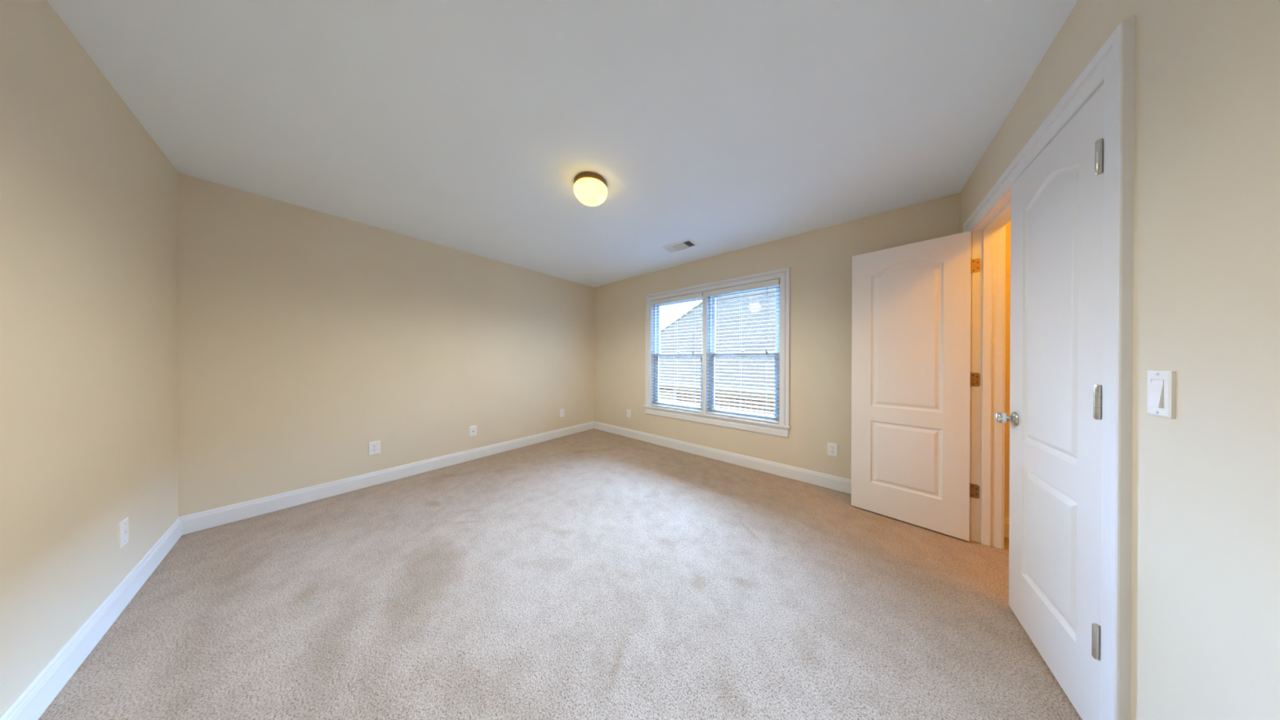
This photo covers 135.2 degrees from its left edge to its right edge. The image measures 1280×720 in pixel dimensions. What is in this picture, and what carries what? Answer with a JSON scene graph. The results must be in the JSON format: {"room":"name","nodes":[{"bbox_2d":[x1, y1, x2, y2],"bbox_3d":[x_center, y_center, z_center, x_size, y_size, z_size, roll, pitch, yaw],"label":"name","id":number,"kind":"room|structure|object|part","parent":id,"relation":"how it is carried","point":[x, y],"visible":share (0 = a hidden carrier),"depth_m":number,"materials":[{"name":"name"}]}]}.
{"room":"empty bedroom","nodes":[
{"label":"empty bedroom","id":0,"kind":"room"},
{"bbox_2d":[0,0,178,716],"bbox_3d":[-1.508,-0.028,0.381,4.224,2.440,0.124,0,0,40],"label":"wall","id":1,"kind":"structure","parent":0,"point":[89,396],"depth_m":1.02,"materials":[{"name":"beige paint"}]},
{"bbox_2d":[0,517,182,719],"bbox_3d":[-1.510,1.125,0.471,4.086,0.126,0.014,0,0,40],"label":"baseboard","id":2,"kind":"structure","parent":1,"relation":"attached to","point":[35,699],"depth_m":1.05,"materials":[{"name":"white wood"}]},
{"bbox_2d":[118,516,128,549],"bbox_3d":[-2.487,0.833,1.274,0.077,0.122,0.009,0,0,40],"label":"plate","id":3,"kind":"object","parent":1,"relation":"attached to","point":[123,526],"visible":1,"depth_m":1.26,"materials":[{"name":"white plastic"}]},
{"bbox_2d":[177,173,594,516],"bbox_3d":[-1.985,-0.035,3.219,0.124,2.440,3.897,0,0,40],"label":"wall","id":4,"kind":"structure","parent":0,"point":[308,338],"depth_m":2.32,"materials":[{"name":"beige paint"}]},
{"bbox_2d":[368,440,380,455],"bbox_3d":[-2.504,0.830,2.490,0.009,0.121,0.077,0,0,40],"label":"wall outlet","id":5,"kind":"object","parent":4,"relation":"attached to","point":[374,447],"visible":1,"depth_m":2.49,"materials":[{"name":"white plastic"}]},
{"bbox_2d":[177,421,594,535],"bbox_3d":[-1.943,1.118,3.168,0.014,0.126,3.623,0,0,40],"label":"baseboard","id":6,"kind":"structure","parent":4,"relation":"attached to","point":[197,522],"depth_m":2.34,"materials":[{"name":"white wood"}]},
{"bbox_2d":[469,425,476,436],"bbox_3d":[-1.974,0.844,3.127,0.015,0.117,0.075,0,0,40],"label":"cable plate","id":7,"kind":"object","parent":4,"relation":"attached to","point":[473,429],"visible":1,"depth_m":3.13,"materials":[{"name":"white plastic"}]},
{"bbox_2d":[560,408,564,417],"bbox_3d":[-1.200,0.819,4.071,0.009,0.116,0.072,0,0,40],"label":"wall outlet","id":8,"kind":"object","parent":4,"relation":"attached to","point":[562,411],"visible":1,"depth_m":4.07,"materials":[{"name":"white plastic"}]},
{"bbox_2d":[38,428,1082,719],"bbox_3d":[0.104,1.244,1.496,5.548,0.100,3.897,0,0,40],"label":"floor","id":9,"kind":"structure","parent":0,"point":[593,574],"depth_m":1.25,"materials":[{"name":"beige carpet"}]},
{"bbox_2d":[47,0,1078,287],"bbox_3d":[0.111,-1.296,1.491,5.548,0.100,3.897,0,0,40],"label":"ceiling","id":10,"kind":"structure","parent":0,"point":[724,126],"depth_m":1.29,"materials":[{"name":"white paint"}]},
{"bbox_2d":[573,171,607,206],"bbox_3d":[-0.347,-1.179,1.863,0.233,0.138,0.233,0,0,40],"label":"ceiling light","id":11,"kind":"object","parent":10,"relation":"attached to","point":[590,188],"visible":1,"depth_m":1.79,"materials":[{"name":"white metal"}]},
{"bbox_2d":[662,238,698,253],"bbox_3d":[0.437,-1.243,2.891,0.351,0.011,0.204,0,0,40],"label":"ceiling vent","id":12,"kind":"object","parent":10,"relation":"in","point":[686,243],"visible":1,"depth_m":2.87,"materials":[{"name":"white metal"}]},
{"bbox_2d":[594,192,960,479],"bbox_3d":[1.336,-0.025,2.885,5.424,2.440,0.186,0,0,40],"label":"wall","id":13,"kind":"structure","parent":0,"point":[820,261],"depth_m":2.67,"materials":[{"name":"beige paint"}]},
{"bbox_2d":[626,409,630,417],"bbox_3d":[-0.176,0.824,4.052,0.072,0.116,0.009,0,0,40],"label":"wall outlet","id":14,"kind":"object","parent":13,"relation":"attached to","point":[628,411],"visible":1,"depth_m":4.05,"materials":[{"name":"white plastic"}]},
{"bbox_2d":[651,292,702,413],"bbox_3d":[0.478,-0.095,3.541,0.794,1.500,0.076,0,0,40],"label":"window blind","id":15,"kind":"object","parent":13,"relation":"attached to","point":[699,295],"visible":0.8,"depth_m":3.52,"materials":[{"name":"plastic"}]},
{"bbox_3d":[0.484,0.645,3.550,0.786,0.020,0.050,0,0,40],"label":"rail","id":16,"kind":"part","parent":15,"relation":"part of","materials":[{"name":"white plastic"}]},
{"bbox_3d":[0.486,-0.080,3.549,0.002,1.427,0.055,0,0,40],"label":"ladder cord","id":17,"kind":"part","parent":15,"relation":"part of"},
{"bbox_2d":[653,297,702,410],"bbox_3d":[0.535,-0.081,3.608,0.796,1.533,0.090,0,0,40],"label":"window","id":18,"kind":"structure","parent":13,"relation":"attached to","point":[657,340],"depth_m":3.80,"materials":[{"name":"white plastic"}]},
{"bbox_3d":[0.535,-0.081,3.608,0.796,1.533,0.090,0,0,40],"label":"frame","id":19,"kind":"part","parent":18,"relation":"part of","materials":[{"name":"white plastic"}]},
{"bbox_3d":[0.522,0.279,3.595,0.751,0.752,0.030,0,0,40],"label":"sash","id":20,"kind":"part","parent":18,"relation":"part of","materials":[{"name":"glass"}]},
{"bbox_3d":[0.546,-0.440,3.619,0.751,0.767,0.030,0,0,40],"label":"sash","id":21,"kind":"part","parent":18,"relation":"part of","materials":[{"name":"glass"}]},
{"bbox_3d":[0.801,0.672,3.267,1.874,0.022,0.096,0,0,40],"label":"sill","id":22,"kind":"part","parent":13,"relation":"part of","materials":[{"name":"white wood"}]},
{"bbox_2d":[594,421,851,493],"bbox_3d":[0.786,1.125,3.255,4.086,0.126,0.014,0,0,40],"label":"baseboard","id":23,"kind":"structure","parent":13,"relation":"attached to","point":[827,481],"depth_m":2.95,"materials":[{"name":"white wood"}]},
{"bbox_2d":[706,278,779,423],"bbox_3d":[1.138,-0.092,2.997,0.808,1.500,0.076,0,0,40],"label":"window blind","id":24,"kind":"object","parent":13,"relation":"attached to","point":[775,282],"visible":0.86,"depth_m":2.96,"materials":[{"name":"plastic"}]},
{"bbox_3d":[0.936,-0.078,3.178,0.002,1.427,0.055,0,0,40],"label":"ladder cord","id":25,"kind":"part","parent":24,"relation":"part of","materials":[{"name":"white fabric"}]},
{"bbox_3d":[1.145,-0.077,3.004,0.002,1.427,0.055,0,0,40],"label":"ladder cord","id":26,"kind":"part","parent":24,"relation":"part of","materials":[{"name":"white fabric"}]},
{"bbox_3d":[1.143,0.648,3.006,0.800,0.020,0.050,0,0,40],"label":"rail","id":27,"kind":"part","parent":24,"relation":"part of","materials":[{"name":"white plastic"}]},
{"bbox_3d":[1.355,-0.076,2.831,0.002,1.427,0.055,0,0,40],"label":"ladder cord","id":28,"kind":"part","parent":24,"relation":"part of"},
{"bbox_2d":[708,284,779,421],"bbox_3d":[1.195,-0.078,3.064,0.810,1.533,0.090,0,0,40],"label":"window","id":29,"kind":"structure","parent":13,"relation":"attached to","point":[712,331],"depth_m":3.07,"materials":[{"name":"white plastic"}]},
{"bbox_3d":[1.182,0.282,3.051,0.765,0.752,0.030,0,0,40],"label":"sash","id":30,"kind":"part","parent":29,"relation":"part of","materials":[{"name":"glass"}]},
{"bbox_3d":[1.206,-0.437,3.075,0.765,0.767,0.030,0,0,40],"label":"sash","id":31,"kind":"part","parent":29,"relation":"part of","materials":[{"name":"glass"}]},
{"bbox_2d":[827,442,837,457],"bbox_3d":[1.778,0.829,2.440,0.076,0.117,0.009,0,0,40],"label":"wall outlet","id":32,"kind":"object","parent":13,"relation":"attached to","point":[832,447],"visible":1,"depth_m":2.44,"materials":[{"name":"white plastic"}]},
{"bbox_2d":[1004,220,1010,518],"bbox_3d":[2.357,-0.018,0.804,1.200,2.440,1.797,0,0,40],"label":"wall","id":33,"kind":"structure","parent":0,"point":[1007,335],"depth_m":1.78,"materials":[{"name":"beige paint"}]},
{"bbox_2d":[1004,517,1008,537],"bbox_3d":[2.837,1.135,1.482,1.066,0.126,0.014,0,0,40],"label":"baseboard","id":34,"kind":"structure","parent":33,"relation":"attached to","point":[1006,520],"depth_m":1.78,"materials":[{"name":"wood"}]},
{"bbox_2d":[960,0,1279,719],"bbox_3d":[1.265,-0.021,0.521,0.124,2.440,3.623,0,0,40],"label":"wall","id":35,"kind":"structure","parent":0,"point":[1205,639],"depth_m":0.58,"materials":[{"name":"beige paint"}]},
{"bbox_2d":[851,231,980,541],"bbox_3d":[1.971,0.171,1.937,0.655,2.030,0.047,0,0,44],"label":"door","id":36,"kind":"structure","parent":35,"relation":"in","point":[912,378],"depth_m":1.91,"materials":[{"name":"white painted wood"},{"name":"aged brass"}]},
{"bbox_2d":[993,83,1104,719],"bbox_3d":[1.588,0.172,1.046,0.103,2.030,0.616,0,0,40],"label":"door","id":37,"kind":"structure","parent":35,"relation":"in","point":[1055,418],"depth_m":0.97,"materials":[{"name":"white wood"}]},
{"bbox_3d":[1.721,0.274,1.258,0.040,0.056,0.056,0,0,40],"label":"knob","id":38,"kind":"part","parent":37,"relation":"part of","materials":[{"name":"silver metal"}]},
{"bbox_2d":[963,15,1135,719],"bbox_3d":[1.853,0.127,1.234,0.166,2.140,1.422,0,0,40],"label":"door frame","id":39,"kind":"structure","parent":35,"relation":"attached to","point":[1113,65],"depth_m":0.78,"materials":[{"name":"white wood"}]},
{"bbox_2d":[1146,370,1175,418],"bbox_3d":[1.288,0.083,0.657,0.013,0.113,0.067,0,0,40],"label":"light switch","id":40,"kind":"object","parent":35,"relation":"attached to","point":[1161,389],"visible":1,"depth_m":0.65,"materials":[{"name":"white plastic"}]},
{"bbox_3d":[1.287,0.083,0.657,0.001,0.070,0.036,0,0,40],"label":"rocker frame","id":41,"kind":"part","parent":40,"relation":"part of","materials":[{"name":"white plastic"}]},
{"label":"outside","id":42,"kind":"structure","parent":0,"visible":0},
{"bbox_3d":[10.821,4.038,18.668,50.000,0.200,36.217,0,0,40],"label":"ground","id":43,"kind":"structure","parent":42,"visible":0},
{"bbox_2d":[658,288,775,414],"bbox_3d":[11.125,-1.015,12.796,24.092,9.932,14.100,0,0,40],"label":"house","id":44,"kind":"structure","parent":43,"relation":"on","point":[689,345],"depth_m":12.02,"materials":[{"name":"grey"}]}
]}

